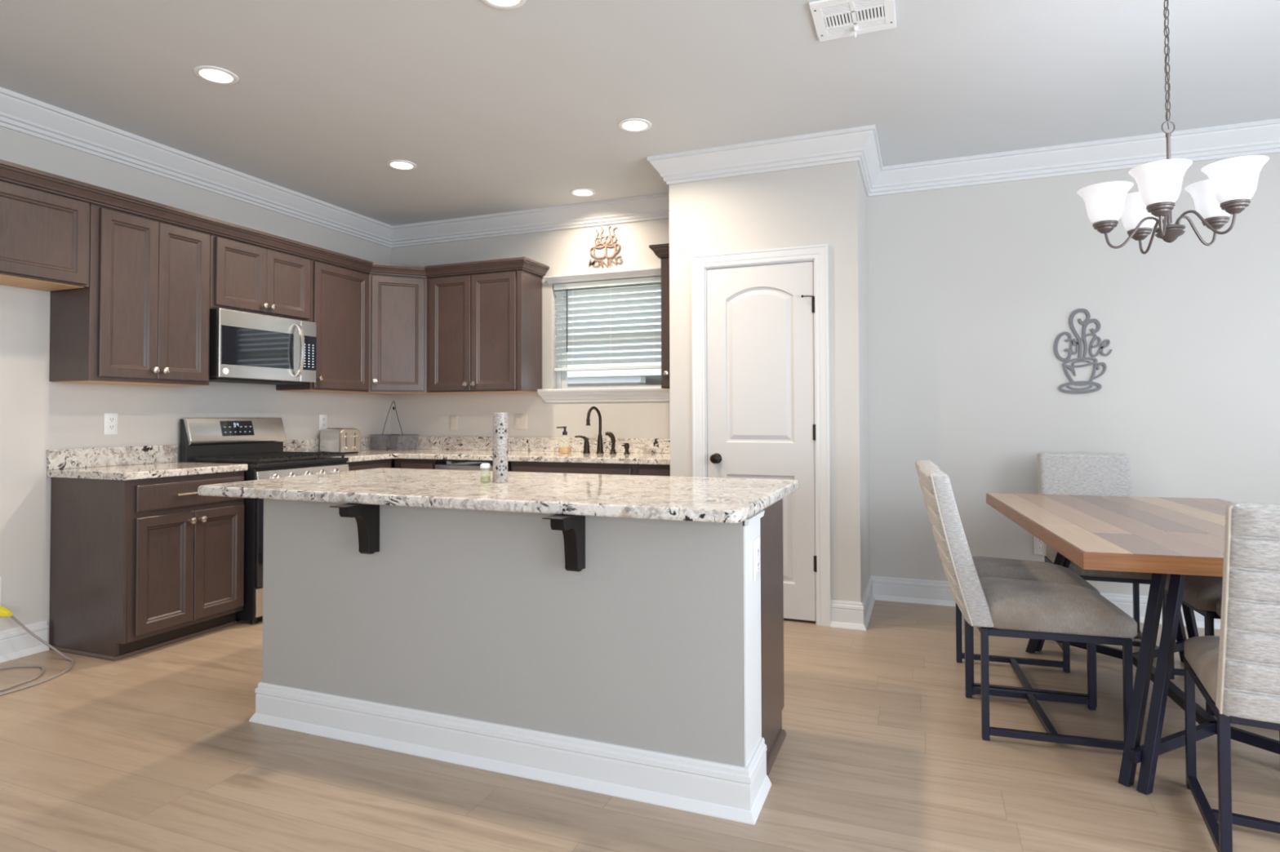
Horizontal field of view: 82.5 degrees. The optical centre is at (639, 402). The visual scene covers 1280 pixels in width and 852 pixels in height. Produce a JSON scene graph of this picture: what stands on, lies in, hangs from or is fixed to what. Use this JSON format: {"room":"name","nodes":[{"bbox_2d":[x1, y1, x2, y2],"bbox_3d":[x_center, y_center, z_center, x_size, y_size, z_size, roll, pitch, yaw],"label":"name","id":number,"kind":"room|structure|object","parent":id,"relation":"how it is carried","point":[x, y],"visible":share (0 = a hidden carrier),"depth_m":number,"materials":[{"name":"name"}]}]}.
{"room":"kitchen dining area","nodes":[
{"label":"kitchen dining area","id":0,"kind":"room"},
{"bbox_2d":[0,126,391,643],"bbox_3d":[-3.577,-0.139,2.426,0.120,2.730,8.135,-1,-1,21],"label":"wall","id":1,"kind":"structure","parent":0,"point":[38,415],"depth_m":3.84,"materials":[{"name":"paint"}]},
{"bbox_2d":[0,577,1,605],"bbox_3d":[-3.085,0.914,3.474,0.008,0.150,0.075,-1,-1,21],"label":"wall outlet","id":2,"kind":"object","parent":1,"relation":"attached to","point":[0,577],"visible":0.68,"depth_m":3.51,"materials":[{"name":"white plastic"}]},
{"bbox_2d":[0,620,49,662],"bbox_3d":[-3.968,1.131,1.191,0.031,0.145,5.352,-1,-1,21],"label":"baseboard","id":3,"kind":"structure","parent":1,"relation":"attached to","point":[16,642],"depth_m":3.58,"materials":[{"name":"paint"}]},
{"bbox_2d":[0,180,89,291],"bbox_3d":[-3.011,-0.797,3.222,0.364,0.451,0.929,-1,-1,21],"label":"upper cabinet","id":4,"kind":"object","parent":1,"relation":"attached to","point":[45,236],"visible":1,"depth_m":3.42,"materials":[{"name":"brown wood"}]},
{"bbox_2d":[103,413,118,434],"bbox_3d":[-2.891,0.117,3.989,0.008,0.118,0.073,-1,-1,21],"label":"wall outlet","id":5,"kind":"object","parent":1,"relation":"attached to","point":[110,420],"visible":1,"depth_m":3.98,"materials":[{"name":"white plastic"}]},
{"bbox_2d":[108,417,115,422],"bbox_3d":[-2.889,0.096,3.988,0.002,0.029,0.033,-1,-1,21],"label":"socket","id":6,"kind":"object","parent":5,"relation":"attached to","point":[111,420],"depth_m":3.99,"materials":[{"name":"grey plastic"}]},
{"bbox_2d":[108,425,115,430],"bbox_3d":[-2.889,0.138,3.987,0.002,0.029,0.033,-1,-1,21],"label":"socket","id":7,"kind":"object","parent":5,"relation":"attached to","point":[110,427],"depth_m":3.99,"materials":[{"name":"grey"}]},
{"bbox_2d":[46,444,177,470],"bbox_3d":[-2.874,0.297,4.011,0.020,0.102,0.684,-1,-1,21],"label":"backsplash","id":8,"kind":"structure","parent":1,"relation":"attached to","point":[56,459],"depth_m":3.96,"materials":[{"name":"stone"}]},
{"bbox_2d":[48,203,210,386],"bbox_3d":[-2.720,-0.554,3.955,0.364,0.911,0.649,-1,-1,21],"label":"upper cabinet","id":9,"kind":"object","parent":1,"relation":"attached to","point":[142,317],"visible":0.95,"depth_m":3.81,"materials":[{"name":"brown wood"}]},
{"bbox_2d":[209,233,311,321],"bbox_3d":[-2.467,-0.769,4.606,0.364,0.458,0.736,-1,-1,21],"label":"upper cabinet","id":10,"kind":"object","parent":1,"relation":"attached to","point":[245,277],"visible":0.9,"depth_m":4.50,"materials":[{"name":"brown wood"}]},
{"bbox_2d":[208,308,316,385],"bbox_3d":[-2.432,-0.330,4.589,0.430,0.411,0.720,-1,-1,21],"label":"microwave","id":11,"kind":"object","parent":10,"relation":"attached to","point":[246,348],"visible":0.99,"depth_m":4.46,"materials":[{"name":"silver metal"}]},
{"bbox_2d":[275,259,368,392],"bbox_3d":[-2.231,-0.532,5.201,0.364,0.911,0.544,-1,-1,21],"label":"upper cabinet","id":12,"kind":"object","parent":1,"relation":"attached to","point":[340,295],"visible":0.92,"depth_m":5.13,"materials":[{"name":"brown wood"}]},
{"bbox_2d":[319,414,327,430],"bbox_3d":[-2.340,0.148,5.392,0.008,0.118,0.073,-1,-1,21],"label":"wall outlet","id":13,"kind":"object","parent":1,"relation":"attached to","point":[322,418],"visible":0.93,"depth_m":5.38,"materials":[{"name":"white plastic"}]},
{"bbox_2d":[339,273,449,395],"bbox_3d":[-1.911,-0.524,5.685,0.603,0.911,0.620,-1,-1,21],"label":"upper cabinet","id":14,"kind":"object","parent":1,"relation":"attached to","point":[397,304],"visible":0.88,"depth_m":5.49,"materials":[{"name":"brown wood"}]},
{"bbox_2d":[0,0,1279,226],"bbox_3d":[-0.149,-1.599,1.105,7.555,0.120,8.195,-1,-1,21],"label":"ceiling","id":15,"kind":"structure","parent":0,"point":[495,110],"depth_m":3.39,"materials":[{"name":"paint"}]},
{"bbox_2d":[193,65,238,84],"bbox_3d":[-1.931,-1.488,3.324,0.180,0.007,0.180,-1,-1,21],"label":"recessed light","id":16,"kind":"object","parent":15,"relation":"in","point":[212,74],"visible":1,"depth_m":3.32,"materials":[{"name":"white plastic"}]},
{"bbox_2d":[386,160,417,170],"bbox_3d":[-1.475,-1.466,4.517,0.180,0.007,0.180,-1,-1,21],"label":"recessed light","id":17,"kind":"object","parent":15,"relation":"in","point":[402,165],"visible":1,"depth_m":4.51,"materials":[{"name":"white"}]},
{"bbox_2d":[481,0,526,9],"bbox_3d":[-0.509,-1.504,2.698,0.180,0.007,0.180,-1,-1,21],"label":"recessed light","id":18,"kind":"object","parent":15,"relation":"in","point":[500,4],"visible":1,"depth_m":2.75,"materials":[{"name":"white"}]},
{"bbox_2d":[569,188,595,196],"bbox_3d":[-0.397,-1.459,5.082,0.180,0.007,0.180,-1,-1,21],"label":"recessed light","id":19,"kind":"object","parent":15,"relation":"in","point":[577,192],"visible":1,"depth_m":5.07,"materials":[{"name":"white"}]},
{"bbox_2d":[617,118,651,132],"bbox_3d":[-0.028,-1.482,3.909,0.180,0.007,0.180,-1,-1,21],"label":"recessed light","id":20,"kind":"object","parent":15,"relation":"in","point":[630,125],"visible":1,"depth_m":3.90,"materials":[{"name":"white"}]},
{"bbox_2d":[808,0,896,41],"bbox_3d":[0.832,-1.489,2.835,0.303,0.039,0.296,-1,-1,21],"label":"ceiling vent","id":21,"kind":"object","parent":15,"relation":"in","point":[832,19],"visible":1,"depth_m":2.84,"materials":[{"name":"grey metal"}]},
{"bbox_2d":[1076,0,1269,254],"bbox_3d":[1.876,-1.039,2.617,0.537,0.952,0.547,-1,-1,21],"label":"chandelier","id":22,"kind":"object","parent":15,"relation":"hanging from","point":[1229,188],"visible":1,"depth_m":2.58,"materials":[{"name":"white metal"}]},
{"bbox_2d":[0,600,1279,851],"bbox_3d":[-0.141,1.240,1.052,7.555,0.100,8.195,-1,-1,21],"label":"floor","id":23,"kind":"structure","parent":0,"point":[883,748],"depth_m":2.37,"materials":[{"name":"brown wood"}]},
{"bbox_2d":[0,605,74,695],"bbox_3d":[-2.917,1.099,3.159,0.502,0.277,0.798,-1,-1,21],"label":"extension cord","id":24,"kind":"object","parent":23,"relation":"on","point":[4,612],"visible":1,"depth_m":3.41,"materials":[{"name":"grey plastic"}]},
{"bbox_2d":[48,471,244,661],"bbox_3d":[-2.595,0.817,3.895,0.612,0.866,0.673,-1,-1,21],"label":"base cabinet","id":25,"kind":"object","parent":23,"relation":"on","point":[140,566],"visible":0.91,"depth_m":3.65,"materials":[{"name":"brown wood"}]},
{"bbox_2d":[46,444,248,480],"bbox_3d":[-2.610,0.313,3.907,0.588,0.140,0.684,-1,-1,21],"label":"countertop","id":26,"kind":"structure","parent":25,"relation":"on","point":[140,462],"depth_m":3.85,"materials":[{"name":"stone"}]},
{"bbox_2d":[179,417,349,623],"bbox_3d":[-2.283,0.677,4.523,0.691,1.167,0.704,-1,-1,21],"label":"gas range","id":27,"kind":"object","parent":23,"relation":"on","point":[256,442],"visible":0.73,"depth_m":4.36,"materials":[{"name":"silver metal"}]},
{"bbox_2d":[188,457,348,468],"bbox_3d":[-2.287,0.369,4.530,0.565,0.025,0.698,-1,-1,21],"label":"cooktop","id":28,"kind":"object","parent":27,"relation":"in","point":[295,462],"depth_m":4.34,"materials":[{"name":"black ceramic"}]},
{"bbox_2d":[346,458,391,471],"bbox_3d":[-2.116,0.838,5.112,0.610,0.864,0.499,-1,-1,21],"label":"base cabinet","id":29,"kind":"object","parent":23,"relation":"on","point":[370,464],"visible":0.02,"depth_m":5.04,"materials":[{"name":"brown wood"}]},
{"bbox_2d":[283,435,670,465],"bbox_3d":[-1.028,0.330,5.040,2.705,0.140,1.148,-1,-1,21],"label":"countertop","id":30,"kind":"structure","parent":29,"relation":"on","point":[642,451],"depth_m":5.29,"materials":[{"name":"stone"}]},
{"bbox_2d":[319,428,360,453],"bbox_3d":[-2.164,0.279,5.274,0.307,0.180,0.160,-1,-1,38],"label":"toaster","id":31,"kind":"object","parent":30,"relation":"on","point":[344,441],"visible":0.99,"depth_m":5.20,"materials":[{"name":"metal"}]},
{"bbox_2d":[374,400,418,435],"bbox_3d":[-1.945,0.183,5.768,0.367,0.383,0.179,-1,-1,21],"label":"wire basket","id":32,"kind":"object","parent":30,"relation":"on","point":[393,407],"visible":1,"depth_m":5.79,"materials":[{"name":"grey metal"}]},
{"bbox_2d":[556,426,571,453],"bbox_3d":[-0.536,0.268,5.208,0.096,0.190,0.096,1,-1,-35],"label":"soap bottle","id":33,"kind":"object","parent":30,"relation":"on","point":[561,450],"visible":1,"depth_m":5.18,"materials":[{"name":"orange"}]},
{"bbox_2d":[574,435,590,453],"bbox_3d":[-0.407,0.300,5.204,0.109,0.126,0.052,-1,-1,21],"label":"handle","id":34,"kind":"object","parent":30,"relation":"on","point":[586,444],"visible":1,"depth_m":5.18,"materials":[{"name":"black metal"}]},
{"bbox_2d":[586,406,604,453],"bbox_3d":[-0.314,0.195,5.111,0.056,0.333,0.168,-1,-1,34],"label":"faucet","id":35,"kind":"object","parent":30,"relation":"on","point":[600,446],"visible":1,"depth_m":5.14,"materials":[{"name":"black metal"}]},
{"bbox_2d":[604,431,616,453],"bbox_3d":[-0.205,0.283,5.120,0.079,0.155,0.047,0,-1,1],"label":"sprayer","id":36,"kind":"object","parent":30,"relation":"on","point":[610,434],"visible":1,"depth_m":5.11,"materials":[{"name":"black metal"}]},
{"bbox_2d":[622,442,630,453],"bbox_3d":[-0.097,0.321,5.083,0.056,0.078,0.044,-1,-1,21],"label":"soap pump","id":37,"kind":"object","parent":30,"relation":"on","point":[626,445],"visible":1,"depth_m":5.07,"materials":[{"name":"black metal"}]},
{"bbox_2d":[394,458,439,469],"bbox_3d":[-1.510,0.843,5.465,0.364,0.864,0.654,-1,-1,21],"label":"base cabinet","id":38,"kind":"object","parent":23,"relation":"on","point":[398,463],"visible":0.06,"depth_m":5.20,"materials":[{"name":"brown wood"}]},
{"bbox_2d":[435,459,511,471],"bbox_3d":[-1.052,0.841,5.298,0.598,0.860,0.621,-1,-1,21],"label":"dishwasher","id":39,"kind":"object","parent":23,"relation":"on","point":[446,464],"visible":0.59,"depth_m":5.04,"materials":[{"name":"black metal"}]},
{"bbox_2d":[248,498,786,825],"bbox_3d":[-0.485,0.789,2.715,1.967,0.866,0.874,-1,-1,21],"label":"kitchen island","id":40,"kind":"object","parent":23,"relation":"on","point":[638,660],"visible":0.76,"depth_m":2.40,"materials":[{"name":"paint"}]},
{"bbox_2d":[197,467,799,523],"bbox_3d":[-0.529,0.339,2.900,2.144,0.038,1.038,-1,-1,21],"label":"island countertop","id":41,"kind":"structure","parent":40,"relation":"on","point":[689,499],"depth_m":2.60,"materials":[{"name":"stone"}]},
{"bbox_2d":[480,463,490,481],"bbox_3d":[-0.621,0.282,2.931,0.043,0.074,0.043,-1,-1,21],"label":"glass shaker","id":42,"kind":"object","parent":41,"relation":"on","point":[485,478],"visible":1,"depth_m":2.92,"materials":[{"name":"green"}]},
{"bbox_2d":[492,413,507,483],"bbox_3d":[-0.560,0.181,2.925,0.062,0.278,0.062,-1,-1,21],"label":"vase","id":43,"kind":"object","parent":41,"relation":"on","point":[500,449],"visible":1,"depth_m":2.90,"materials":[{"name":"ceramic"}]},
{"bbox_2d":[753,537,759,582],"bbox_3d":[0.364,0.488,2.266,0.008,0.128,0.075,-1,-1,21],"label":"wall outlet","id":44,"kind":"object","parent":40,"relation":"attached to","point":[757,541],"visible":1,"depth_m":2.25,"materials":[{"name":"white plastic"}]},
{"bbox_2d":[756,547,759,557],"bbox_3d":[0.366,0.467,2.266,0.002,0.029,0.033,-1,-1,21],"label":"socket","id":45,"kind":"object","parent":44,"relation":"attached to","point":[757,548],"depth_m":2.26,"materials":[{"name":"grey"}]},
{"bbox_2d":[756,560,759,571],"bbox_3d":[0.366,0.509,2.265,0.002,0.029,0.033,-1,-1,21],"label":"socket","id":46,"kind":"object","parent":44,"relation":"attached to","point":[757,562],"depth_m":2.26,"materials":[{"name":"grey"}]},
{"bbox_2d":[511,461,636,475],"bbox_3d":[-0.346,0.831,5.008,0.914,0.864,0.654,-1,-1,21],"label":"base cabinet","id":47,"kind":"object","parent":23,"relation":"on","point":[516,466],"visible":0.04,"depth_m":4.74,"materials":[{"name":"brown wood"}]},
{"bbox_2d":[636,464,670,476],"bbox_3d":[0.198,0.826,4.794,0.251,0.864,0.654,-1,-1,21],"label":"base cabinet","id":48,"kind":"object","parent":23,"relation":"on","point":[642,469],"visible":0.05,"depth_m":4.54,"materials":[{"name":"brown wood"}]},
{"bbox_2d":[915,459,1100,706],"bbox_3d":[1.591,0.748,3.222,0.676,0.954,0.442,-1,-1,17],"label":"dining chair","id":49,"kind":"object","parent":23,"relation":"on","point":[985,566],"visible":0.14,"depth_m":3.15,"materials":[{"name":"beige fabric"}]},
{"bbox_2d":[918,466,1137,750],"bbox_3d":[1.447,0.741,2.794,0.676,0.954,0.442,0,-1,16],"label":"dining chair","id":50,"kind":"object","parent":23,"relation":"on","point":[997,606],"visible":0.99,"depth_m":2.63,"materials":[{"name":"beige fabric"}]},
{"bbox_2d":[1036,453,1164,650],"bbox_3d":[2.355,0.756,3.753,0.442,0.954,0.676,-1,-1,19],"label":"dining chair","id":51,"kind":"object","parent":23,"relation":"on","point":[1058,473],"visible":0.38,"depth_m":3.96,"materials":[{"name":"beige fabric"}]},
{"bbox_2d":[986,493,1279,795],"bbox_3d":[2.068,0.838,2.856,1.030,0.759,1.730,0,-1,17],"label":"dining table","id":52,"kind":"object","parent":23,"relation":"on","point":[1159,536],"visible":0.73,"depth_m":2.40,"materials":[{"name":"brown wood"}]},
{"bbox_2d":[1164,573,1222,715],"bbox_3d":[2.572,0.740,2.953,0.676,0.954,0.442,-1,-1,18],"label":"dining chair","id":53,"kind":"object","parent":23,"relation":"on","point":[1202,593],"visible":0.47,"depth_m":2.89,"materials":[{"name":"beige"}]},
{"bbox_2d":[1183,502,1279,851],"bbox_3d":[1.762,0.723,1.927,0.442,0.954,0.676,-1,-1,28],"label":"dining chair","id":54,"kind":"object","parent":23,"relation":"on","point":[1236,671],"visible":1,"depth_m":1.80,"materials":[{"name":"beige fabric"}]},
{"bbox_2d":[1216,599,1279,741],"bbox_3d":[2.466,0.732,2.506,0.676,0.954,0.442,-1,-1,17],"label":"dining chair","id":55,"kind":"object","parent":23,"relation":"on","point":[1219,602],"visible":0.07,"depth_m":2.76,"materials":[{"name":"beige fabric"}]},
{"bbox_2d":[669,161,870,602],"bbox_3d":[0.824,-0.112,4.556,1.103,2.730,0.712,-1,-1,21],"label":"wall","id":56,"kind":"structure","parent":0,"point":[826,204],"depth_m":4.17,"materials":[{"name":"paint"}]},
{"bbox_2d":[0,87,1279,248],"bbox_3d":[-0.149,-1.464,1.103,7.255,0.150,7.895,-1,-1,21],"label":"trim","id":57,"kind":"structure","parent":56,"relation":"attached to","point":[19,113],"depth_m":4.29,"materials":[{"name":"paint"}]},
{"bbox_2d":[691,244,831,626],"bbox_3d":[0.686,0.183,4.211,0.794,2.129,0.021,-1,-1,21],"label":"trim","id":58,"kind":"structure","parent":56,"relation":"attached to","point":[820,253],"depth_m":4.10,"materials":[{"name":"paint"}]},
{"bbox_2d":[706,261,817,621],"bbox_3d":[0.692,0.218,4.207,0.634,2.027,0.103,-1,-1,21],"label":"door","id":59,"kind":"structure","parent":56,"relation":"in","point":[761,409],"depth_m":4.21,"materials":[{"name":"paint"}]},
{"bbox_2d":[830,575,1220,631],"bbox_3d":[2.865,1.159,3.715,3.605,0.145,0.743,-1,-1,21],"label":"baseboard","id":60,"kind":"structure","parent":56,"relation":"attached to","point":[846,615],"depth_m":4.42,"materials":[{"name":"paint"}]},
{"bbox_2d":[390,152,1279,595],"bbox_3d":[1.323,-0.108,4.817,7.255,2.730,0.140,-1,-1,21],"label":"wall","id":61,"kind":"structure","parent":0,"point":[972,290],"depth_m":4.37,"materials":[{"name":"paint"}]},
{"bbox_2d":[449,415,457,430],"bbox_3d":[-1.494,0.164,5.837,0.075,0.118,0.010,-1,-1,21],"label":"wall switch","id":62,"kind":"object","parent":61,"relation":"attached to","point":[453,419],"visible":1,"depth_m":5.83,"materials":[{"name":"beige plastic"}]},
{"bbox_2d":[283,435,670,453],"bbox_3d":[-1.028,0.311,5.040,2.705,0.102,1.148,-1,-1,21],"label":"backsplash","id":63,"kind":"structure","parent":61,"relation":"attached to","point":[482,443],"depth_m":5.55,"materials":[{"name":"stone"}]},
{"bbox_2d":[426,269,542,394],"bbox_3d":[-1.196,-0.529,5.542,0.827,0.911,0.362,-1,-1,21],"label":"upper cabinet","id":64,"kind":"object","parent":61,"relation":"attached to","point":[484,330],"visible":0.98,"depth_m":5.40,"materials":[{"name":"brown wood"}]},
{"bbox_2d":[0,159,549,277],"bbox_3d":[-2.196,-1.011,4.428,1.034,0.076,3.669,-1,-1,41],"label":"crown molding","id":65,"kind":"structure","parent":64,"relation":"attached to","point":[11,172],"depth_m":4.28,"materials":[{"name":"brown wood"}]},
{"bbox_2d":[514,413,527,429],"bbox_3d":[-0.918,0.151,5.612,0.118,0.118,0.010,-1,-1,21],"label":"wall switch","id":66,"kind":"object","parent":61,"relation":"attached to","point":[520,420],"visible":1,"depth_m":5.61,"materials":[{"name":"beige plastic"}]},
{"bbox_2d":[536,266,670,402],"bbox_3d":[-0.156,-0.481,5.359,1.298,0.952,0.215,-1,-1,21],"label":"window","id":67,"kind":"structure","parent":61,"relation":"in","point":[563,393],"depth_m":5.37,"materials":[{"name":"paint"}]},
{"bbox_2d":[553,276,661,371],"bbox_3d":[-0.117,-0.570,5.348,1.136,0.658,0.068,-1,-1,21],"label":"window blind","id":68,"kind":"object","parent":67,"relation":"attached to","point":[653,280],"visible":0.71,"depth_m":5.39,"materials":[{"name":"white plastic"}]},
{"bbox_2d":[587,226,622,267],"bbox_3d":[-0.257,-1.146,5.372,0.276,0.303,0.010,-1,-1,21],"label":"wall sign","id":69,"kind":"object","parent":61,"relation":"attached to","point":[615,251],"visible":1,"depth_m":5.37,"materials":[{"name":"brown metal"}]},
{"bbox_2d":[648,243,670,389],"bbox_3d":[0.249,-0.567,4.975,0.261,0.957,0.363,-1,-1,21],"label":"upper cabinet","id":70,"kind":"object","parent":61,"relation":"attached to","point":[665,384],"depth_m":4.86,"materials":[{"name":"brown wood"}]},
{"bbox_2d":[1033,535,1044,555],"bbox_3d":[2.369,0.845,4.309,0.073,0.118,0.008,-1,-1,21],"label":"wall outlet","id":71,"kind":"object","parent":61,"relation":"attached to","point":[1037,546],"visible":0.61,"depth_m":4.31,"materials":[{"name":"white plastic"}]},
{"bbox_2d":[1037,546,1042,551],"bbox_3d":[2.368,0.865,4.306,0.033,0.029,0.002,-1,-1,21],"label":"socket","id":72,"kind":"object","parent":71,"relation":"attached to","point":[1039,548],"depth_m":4.31,"materials":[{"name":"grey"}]},
{"bbox_2d":[1053,308,1111,393],"bbox_3d":[2.577,-0.298,4.244,0.292,0.496,0.009,-1,-1,21],"label":"wall sign","id":73,"kind":"object","parent":61,"relation":"attached to","point":[1088,321],"visible":1,"depth_m":4.24,"materials":[{"name":"grey metal"}]},
{"label":"outside","id":74,"kind":"structure","parent":0,"visible":0},
{"bbox_3d":[2.183,1.747,13.723,22.000,0.050,16.805,-1,-1,21],"label":"lawn","id":75,"kind":"structure","parent":74,"visible":0},
{"bbox_2d":[567,355,661,386],"bbox_3d":[-1.726,0.473,11.872,6.700,2.450,4.150,-1,-1,21],"label":"brick house","id":76,"kind":"structure","parent":75,"relation":"on","point":[636,376],"depth_m":9.45,"materials":[{"name":"white stone"}]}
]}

